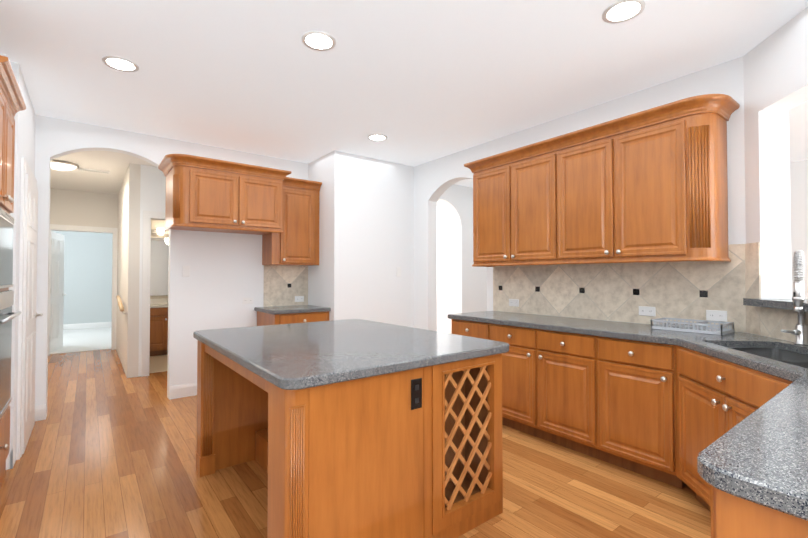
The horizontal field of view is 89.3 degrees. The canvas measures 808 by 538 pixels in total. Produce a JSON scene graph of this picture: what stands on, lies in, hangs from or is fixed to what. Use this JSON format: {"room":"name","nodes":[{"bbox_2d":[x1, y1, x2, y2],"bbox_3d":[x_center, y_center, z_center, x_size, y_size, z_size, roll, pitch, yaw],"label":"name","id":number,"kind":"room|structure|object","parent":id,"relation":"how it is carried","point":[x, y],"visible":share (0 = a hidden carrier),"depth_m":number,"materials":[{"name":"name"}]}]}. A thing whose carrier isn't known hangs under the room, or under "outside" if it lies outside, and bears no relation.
{"room":"kitchen","nodes":[
{"label":"kitchen","id":0,"kind":"room"},
{"bbox_2d":[6,61,35,469],"bbox_3d":[-3.032,-0.026,3.155,0.170,2.740,1.120,1,-1,-38],"label":"wall","id":1,"kind":"structure","parent":0,"point":[25,123],"depth_m":2.81,"materials":[{"name":"white paint"}]},
{"bbox_2d":[16,157,37,459],"bbox_3d":[-2.997,0.278,3.265,0.022,2.135,0.950,1,-1,-38],"label":"door frame","id":2,"kind":"structure","parent":1,"relation":"attached to","point":[25,169],"depth_m":2.90,"materials":[{"name":"white"}]},
{"bbox_2d":[22,174,42,453],"bbox_3d":[-2.971,0.327,3.284,0.078,2.030,0.770,1,-1,-38],"label":"pantry door","id":3,"kind":"structure","parent":1,"relation":"in","point":[30,315],"depth_m":3.15,"materials":[{"name":"white"}]},
{"bbox_2d":[35,404,45,419],"bbox_3d":[-3.432,1.285,3.659,0.360,0.135,0.042,1,-1,-38],"label":"baseboard","id":4,"kind":"structure","parent":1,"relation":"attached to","point":[40,410],"depth_m":3.65,"materials":[{"name":"white"}]},
{"bbox_2d":[50,327,111,353],"bbox_3d":[-5.323,1.466,10.281,10.000,0.016,5.000,1,-1,-38],"label":"floor","id":5,"kind":"structure","parent":0,"point":[85,339],"depth_m":8.14,"materials":[{"name":"white"}]},
{"bbox_2d":[51,230,112,323],"bbox_3d":[-8.087,0.087,9.876,4.300,2.740,0.100,1,-1,-38],"label":"wall","id":6,"kind":"structure","parent":0,"point":[88,276],"depth_m":10.05,"materials":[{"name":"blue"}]},
{"bbox_2d":[63,322,111,329],"bbox_3d":[-8.051,1.389,9.807,4.100,0.135,0.014,1,-1,-38],"label":"baseboard","id":7,"kind":"structure","parent":6,"relation":"attached to","point":[99,324],"depth_m":10.01,"materials":[{"name":"white wood"}]},
{"bbox_2d":[50,188,117,227],"bbox_3d":[-5.524,0.037,6.940,1.310,2.740,0.120,1,-1,-38],"label":"wall","id":8,"kind":"structure","parent":0,"point":[79,208],"depth_m":6.95,"materials":[{"name":"white paint"}]},
{"bbox_2d":[49,231,65,353],"bbox_3d":[-6.038,0.392,7.131,0.210,2.030,0.798,1,-1,-38],"label":"bedroom door","id":9,"kind":"structure","parent":8,"relation":"in","point":[57,294],"depth_m":7.08,"materials":[{"name":"white wood"}]},
{"bbox_2d":[48,224,117,354],"bbox_3d":[-5.474,0.340,6.960,1.010,2.135,0.144,1,-1,-38],"label":"door frame","id":10,"kind":"structure","parent":8,"relation":"attached to","point":[114,231],"depth_m":7.15,"materials":[{"name":"white"}]},
{"bbox_2d":[50,151,155,194],"bbox_3d":[-3.589,-1.342,5.994,2.950,0.010,3.780,1,-1,-38],"label":"ceiling panel","id":11,"kind":"object","parent":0,"point":[116,164],"depth_m":5.69,"materials":[{"name":"white"}]},
{"bbox_2d":[51,160,78,170],"bbox_3d":[-4.396,-1.307,5.231,0.380,0.084,0.380,1,-1,-38],"label":"light","id":12,"kind":"object","parent":11,"relation":"attached to","point":[60,165],"visible":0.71,"depth_m":5.16,"materials":[{"name":"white glass"}]},
{"bbox_2d":[77,168,109,173],"bbox_3d":[-4.228,-1.337,5.570,0.360,0.013,0.130,1,-1,-38],"label":"air vent grille","id":13,"kind":"object","parent":11,"relation":"attached to","point":[94,170],"visible":0.98,"depth_m":5.55,"materials":[{"name":"white"}]},
{"bbox_2d":[116,163,140,377],"bbox_3d":[-4.235,0.026,6.243,0.120,2.740,2.560,1,-1,-38],"label":"wall","id":14,"kind":"structure","parent":0,"point":[128,268],"depth_m":5.26,"materials":[{"name":"white paint"}]},
{"bbox_2d":[116,295,126,314],"bbox_3d":[-3.830,0.485,5.544,0.080,0.227,0.857,1,-1,-38],"label":"handrail","id":15,"kind":"object","parent":14,"relation":"attached to","point":[120,305],"visible":0.94,"depth_m":5.40,"materials":[{"name":"brown wood"}]},
{"bbox_2d":[138,165,165,376],"bbox_3d":[-2.697,0.020,5.888,1.880,2.740,0.120,1,-1,-38],"label":"wall","id":16,"kind":"structure","parent":0,"point":[152,188],"depth_m":5.33,"materials":[{"name":"white paint"}]},
{"bbox_2d":[141,211,164,376],"bbox_3d":[-3.036,0.317,5.606,0.944,2.135,0.144,1,-1,-38],"label":"door frame","id":17,"kind":"structure","parent":16,"relation":"attached to","point":[148,216],"depth_m":5.29,"materials":[{"name":"white"}]},
{"bbox_2d":[149,354,167,372],"bbox_3d":[-3.344,1.400,6.604,1.760,0.004,1.840,1,-1,-38],"label":"floor","id":18,"kind":"structure","parent":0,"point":[158,363],"depth_m":6.01,"materials":[{"name":"beige"}]},
{"bbox_2d":[150,306,167,355],"bbox_3d":[-3.786,1.019,7.020,1.500,0.780,0.613,1,-1,-38],"label":"bathroom vanity","id":19,"kind":"object","parent":18,"relation":"on","point":[158,326],"depth_m":6.57,"materials":[{"name":"brown wood"}]},
{"bbox_2d":[150,302,167,305],"bbox_3d":[-3.797,0.614,7.042,1.520,0.030,0.585,1,-1,-38],"label":"countertop","id":20,"kind":"structure","parent":19,"relation":"on","point":[151,303],"depth_m":6.93,"materials":[{"name":"beige stone"}]},
{"bbox_2d":[150,219,168,298],"bbox_3d":[-3.895,0.046,7.440,1.880,2.740,0.120,1,-1,-38],"label":"wall","id":21,"kind":"structure","parent":0,"point":[155,224],"depth_m":7.09,"materials":[{"name":"beige paint"}]},
{"bbox_2d":[150,298,167,301],"bbox_3d":[-3.972,0.558,7.268,1.520,0.090,0.015,1,-1,-38],"label":"backsplash","id":22,"kind":"structure","parent":21,"relation":"attached to","point":[159,299],"depth_m":7.07,"materials":[{"name":"beige tile"}]},
{"bbox_2d":[150,237,168,295],"bbox_3d":[-3.968,-0.036,7.298,1.430,1.000,0.013,1,-1,-38],"label":"bathroom mirror","id":23,"kind":"object","parent":21,"relation":"attached to","point":[159,267],"depth_m":7.08,"materials":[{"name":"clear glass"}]},
{"bbox_2d":[151,228,168,234],"bbox_3d":[-3.950,-0.638,7.228,0.900,0.100,0.163,1,-1,-38],"label":"sconce","id":24,"kind":"object","parent":21,"relation":"attached to","point":[159,231],"visible":0.35,"depth_m":7.01,"materials":[{"name":"white glass"}]},
{"bbox_2d":[35,115,307,416],"bbox_3d":[-2.373,-0.005,4.446,2.790,2.740,0.120,1,-1,-38],"label":"wall","id":25,"kind":"structure","parent":0,"point":[219,284],"depth_m":4.38,"materials":[{"name":"white paint"}]},
{"bbox_2d":[158,154,321,265],"bbox_3d":[-1.687,-0.555,4.480,1.666,1.002,0.660,1,-1,-38],"label":"upper cabinet","id":26,"kind":"object","parent":25,"relation":"attached to","point":[277,210],"visible":1,"depth_m":4.22,"materials":[{"name":"brown wood"}]},
{"bbox_2d":[263,265,307,306],"bbox_3d":[-1.455,0.205,5.069,0.566,0.498,0.010,1,-1,-38],"label":"backsplash","id":27,"kind":"structure","parent":25,"relation":"attached to","point":[284,285],"depth_m":5.05,"materials":[{"name":"tile"}]},
{"bbox_2d":[295,296,303,301],"bbox_3d":[-1.319,0.378,5.160,0.118,0.072,0.007,1,-1,-38],"label":"outlet","id":28,"kind":"object","parent":27,"relation":"attached to","point":[297,298],"depth_m":5.16,"materials":[{"name":"white"}]},
{"bbox_2d":[243,298,252,303],"bbox_3d":[-1.823,0.372,4.782,0.118,0.072,0.007,1,-1,-38],"label":"outlet","id":29,"kind":"object","parent":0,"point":[245,300],"depth_m":4.78,"materials":[{"name":"white"}]},
{"bbox_2d":[0,349,710,537],"bbox_3d":[0.024,1.347,3.355,10.000,0.001,12.500,1,-1,-38],"label":"floor","id":30,"kind":"structure","parent":0,"point":[110,450],"depth_m":2.53,"materials":[{"name":"brown wood"}]},
{"bbox_2d":[0,55,25,487],"bbox_3d":[-2.551,0.116,2.200,0.671,2.422,0.784,1,-1,-38],"label":"tall cabinet","id":31,"kind":"object","parent":30,"relation":"on","point":[12,103],"visible":1,"depth_m":2.45,"materials":[{"name":"brown wood"}]},
{"bbox_2d":[254,305,330,325],"bbox_3d":[-1.301,0.910,4.764,0.676,0.922,0.642,1,-1,-38],"label":"base cabinet","id":32,"kind":"object","parent":30,"relation":"on","point":[273,315],"visible":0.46,"depth_m":4.58,"materials":[{"name":"brown wood"}]},
{"bbox_2d":[196,343,502,537],"bbox_3d":[-0.397,0.887,2.491,1.276,0.890,1.574,1,-1,-38],"label":"kitchen island","id":33,"kind":"object","parent":30,"relation":"on","point":[353,428],"depth_m":1.85,"materials":[{"name":"brown wood"}]},
{"bbox_2d":[193,319,508,394],"bbox_3d":[-0.411,0.461,2.485,1.290,0.102,1.650,1,-1,-38],"label":"island countertop","id":34,"kind":"structure","parent":33,"relation":"on","point":[294,356],"depth_m":2.06,"materials":[{"name":"grey stone"}]},
{"bbox_2d":[502,419,590,455],"bbox_3d":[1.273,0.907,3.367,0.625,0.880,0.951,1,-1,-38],"label":"toe kick","id":35,"kind":"object","parent":30,"relation":"on","point":[551,438],"depth_m":3.20,"materials":[{"name":"brown wood"}]},
{"bbox_2d":[591,451,618,465],"bbox_3d":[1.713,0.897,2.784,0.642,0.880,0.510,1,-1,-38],"label":"toe kick","id":36,"kind":"object","parent":30,"relation":"on","point":[607,458],"depth_m":2.84,"materials":[{"name":"brown wood"}]},
{"bbox_2d":[619,459,690,488],"bbox_3d":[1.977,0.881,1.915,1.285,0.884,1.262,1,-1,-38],"label":"toe kick","id":37,"kind":"object","parent":30,"relation":"on","point":[655,475],"depth_m":2.60,"materials":[{"name":"brown wood"}]},
{"bbox_2d":[691,487,807,537],"bbox_3d":[1.231,0.866,0.919,1.115,0.880,0.605,1,-1,-38],"label":"base cabinet","id":38,"kind":"object","parent":30,"relation":"on","point":[730,518],"depth_m":0.78,"materials":[{"name":"brown wood"}]},
{"bbox_2d":[447,311,807,526],"bbox_3d":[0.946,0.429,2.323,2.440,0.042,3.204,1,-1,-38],"label":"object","id":39,"kind":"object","parent":38,"relation":"on","point":[727,414],"depth_m":2.46,"materials":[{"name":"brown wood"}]},
{"bbox_2d":[650,317,733,334],"bbox_3d":[1.942,0.383,2.768,0.248,0.062,0.408,1,-1,-38],"label":"dish rack","id":40,"kind":"object","parent":39,"relation":"on","point":[700,326],"visible":1,"depth_m":2.73,"materials":[{"name":"grey plastic"}]},
{"bbox_2d":[780,250,807,344],"bbox_3d":[2.062,0.152,2.163,0.222,0.503,0.104,1,-1,-38],"label":"faucet","id":41,"kind":"object","parent":39,"relation":"on","point":[800,331],"visible":0.96,"depth_m":2.13,"materials":[{"name":"silver metal"}]},
{"bbox_2d":[308,150,413,327],"bbox_3d":[-0.530,0.012,5.420,1.320,2.740,0.830,1,-1,-38],"label":"wall","id":42,"kind":"structure","parent":0,"point":[366,226],"depth_m":4.99,"materials":[{"name":"white paint"}]},
{"bbox_2d":[169,382,196,399],"bbox_3d":[-1.847,1.303,4.757,1.550,0.135,0.036,1,-1,-38],"label":"baseboard","id":43,"kind":"structure","parent":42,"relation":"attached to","point":[182,390],"depth_m":4.35,"materials":[{"name":"white"}]},
{"bbox_2d":[0,0,807,187],"bbox_3d":[-1.504,-1.359,5.380,10.000,0.001,17.500,1,-1,-38],"label":"ceiling","id":44,"kind":"structure","parent":0,"point":[417,82],"depth_m":2.79,"materials":[{"name":"white paint"}]},
{"bbox_2d":[102,56,138,71],"bbox_3d":[-1.936,-1.399,2.798,0.207,0.006,0.207,0,-1,25],"label":"recessed light","id":45,"kind":"object","parent":44,"relation":"in","point":[117,63],"depth_m":2.79,"materials":[{"name":"white glass"}]},
{"bbox_2d":[302,31,335,50],"bbox_3d":[-0.524,-1.404,2.524,0.207,0.006,0.207,-1,-1,43],"label":"recessed light","id":46,"kind":"object","parent":44,"relation":"in","point":[314,40],"depth_m":2.52,"materials":[{"name":"white"}]},
{"bbox_2d":[367,134,387,140],"bbox_3d":[-0.277,-1.374,4.281,0.207,0.006,0.207,0,-1,25],"label":"recessed light","id":47,"kind":"object","parent":44,"relation":"in","point":[374,137],"depth_m":4.27,"materials":[{"name":"white glass"}]},
{"bbox_2d":[602,0,645,23],"bbox_3d":[1.200,-1.409,2.238,0.207,0.006,0.207,0,-1,25],"label":"recessed light","id":48,"kind":"object","parent":44,"relation":"in","point":[620,11],"depth_m":2.23,"materials":[{"name":"white glass"}]},
{"bbox_2d":[437,206,448,332],"bbox_3d":[1.424,0.048,7.553,0.120,2.740,5.600,1,-1,-38],"label":"wall","id":49,"kind":"structure","parent":0,"point":[442,274],"depth_m":8.28,"materials":[{"name":"white paint"}]},
{"bbox_2d":[437,184,486,333],"bbox_3d":[0.747,0.032,6.589,2.130,2.740,0.300,1,-1,-38],"label":"wall","id":50,"kind":"structure","parent":0,"point":[467,287],"depth_m":6.63,"materials":[{"name":"white paint"}]},
{"bbox_2d":[414,56,745,332],"bbox_3d":[1.241,-0.011,4.084,0.150,2.740,3.450,1,-1,-38],"label":"wall","id":51,"kind":"structure","parent":0,"point":[435,180],"depth_m":3.73,"materials":[{"name":"white paint"}]},
{"bbox_2d":[472,138,575,265],"bbox_3d":[1.106,-0.560,3.850,0.340,1.012,0.930,1,-1,-38],"label":"upper cabinet","id":52,"kind":"object","parent":51,"relation":"attached to","point":[512,190],"depth_m":3.71,"materials":[{"name":"brown wood"}]},
{"bbox_2d":[493,244,745,331],"bbox_3d":[1.587,0.138,3.501,0.010,0.578,2.103,1,-1,-38],"label":"backsplash","id":53,"kind":"structure","parent":51,"relation":"attached to","point":[623,292],"depth_m":3.25,"materials":[{"name":"tile"}]},
{"bbox_2d":[509,299,518,306],"bbox_3d":[1.102,0.340,4.112,0.007,0.072,0.118,1,-1,-38],"label":"outlet","id":54,"kind":"object","parent":53,"relation":"attached to","point":[512,302],"depth_m":4.10,"materials":[{"name":"white"}]},
{"bbox_2d":[639,306,655,316],"bbox_3d":[1.859,0.324,3.132,0.007,0.072,0.118,1,-1,-38],"label":"outlet","id":55,"kind":"object","parent":53,"relation":"attached to","point":[643,310],"depth_m":3.13,"materials":[{"name":"white plastic"}]},
{"bbox_2d":[706,310,726,321],"bbox_3d":[2.126,0.318,2.785,0.007,0.072,0.118,1,-1,-38],"label":"outlet","id":56,"kind":"object","parent":53,"relation":"attached to","point":[715,315],"depth_m":2.78,"materials":[{"name":"white"}]},
{"bbox_2d":[552,94,731,263],"bbox_3d":[1.714,-0.574,3.063,0.340,1.012,1.060,1,-1,-38],"label":"upper cabinet","id":57,"kind":"object","parent":51,"relation":"attached to","point":[650,185],"depth_m":2.83,"materials":[{"name":"brown wood"}]},
{"bbox_2d":[743,7,807,334],"bbox_3d":[2.229,-0.047,1.956,0.170,2.740,1.636,0,-1,7],"label":"wall","id":58,"kind":"structure","parent":0,"point":[767,184],"depth_m":2.54,"materials":[{"name":"white paint"}]},
{"bbox_2d":[745,242,760,334],"bbox_3d":[2.222,0.123,2.607,0.008,0.578,0.128,0,-1,7],"label":"backsplash","id":59,"kind":"structure","parent":58,"relation":"attached to","point":[752,273],"depth_m":2.60,"materials":[{"name":"tile"}]},
{"bbox_2d":[790,160,807,298],"bbox_3d":[2.494,0.063,8.442,0.100,2.740,17.700,1,-1,-38],"label":"wall","id":60,"kind":"structure","parent":0,"point":[799,200],"depth_m":5.15,"materials":[{"name":"white paint"}]},
{"bbox_3d":[2.214,0.769,1.825,1.110,1.105,1.110,1,-1,-38],"label":"wall","id":61,"kind":"structure","parent":0,"visible":0},
{"bbox_2d":[743,298,807,311],"bbox_3d":[2.215,0.193,1.845,0.350,0.043,1.420,0,-1,7],"label":"sill","id":62,"kind":"structure","parent":61,"relation":"on","point":[787,304],"depth_m":2.34,"materials":[{"name":"grey stone"}]},
{"bbox_2d":[760,307,807,341],"bbox_3d":[2.126,0.308,1.854,0.008,0.183,1.380,0,-1,7],"label":"backsplash","id":63,"kind":"structure","parent":61,"relation":"attached to","point":[774,322],"depth_m":2.39,"materials":[{"name":"tile"}]}
]}

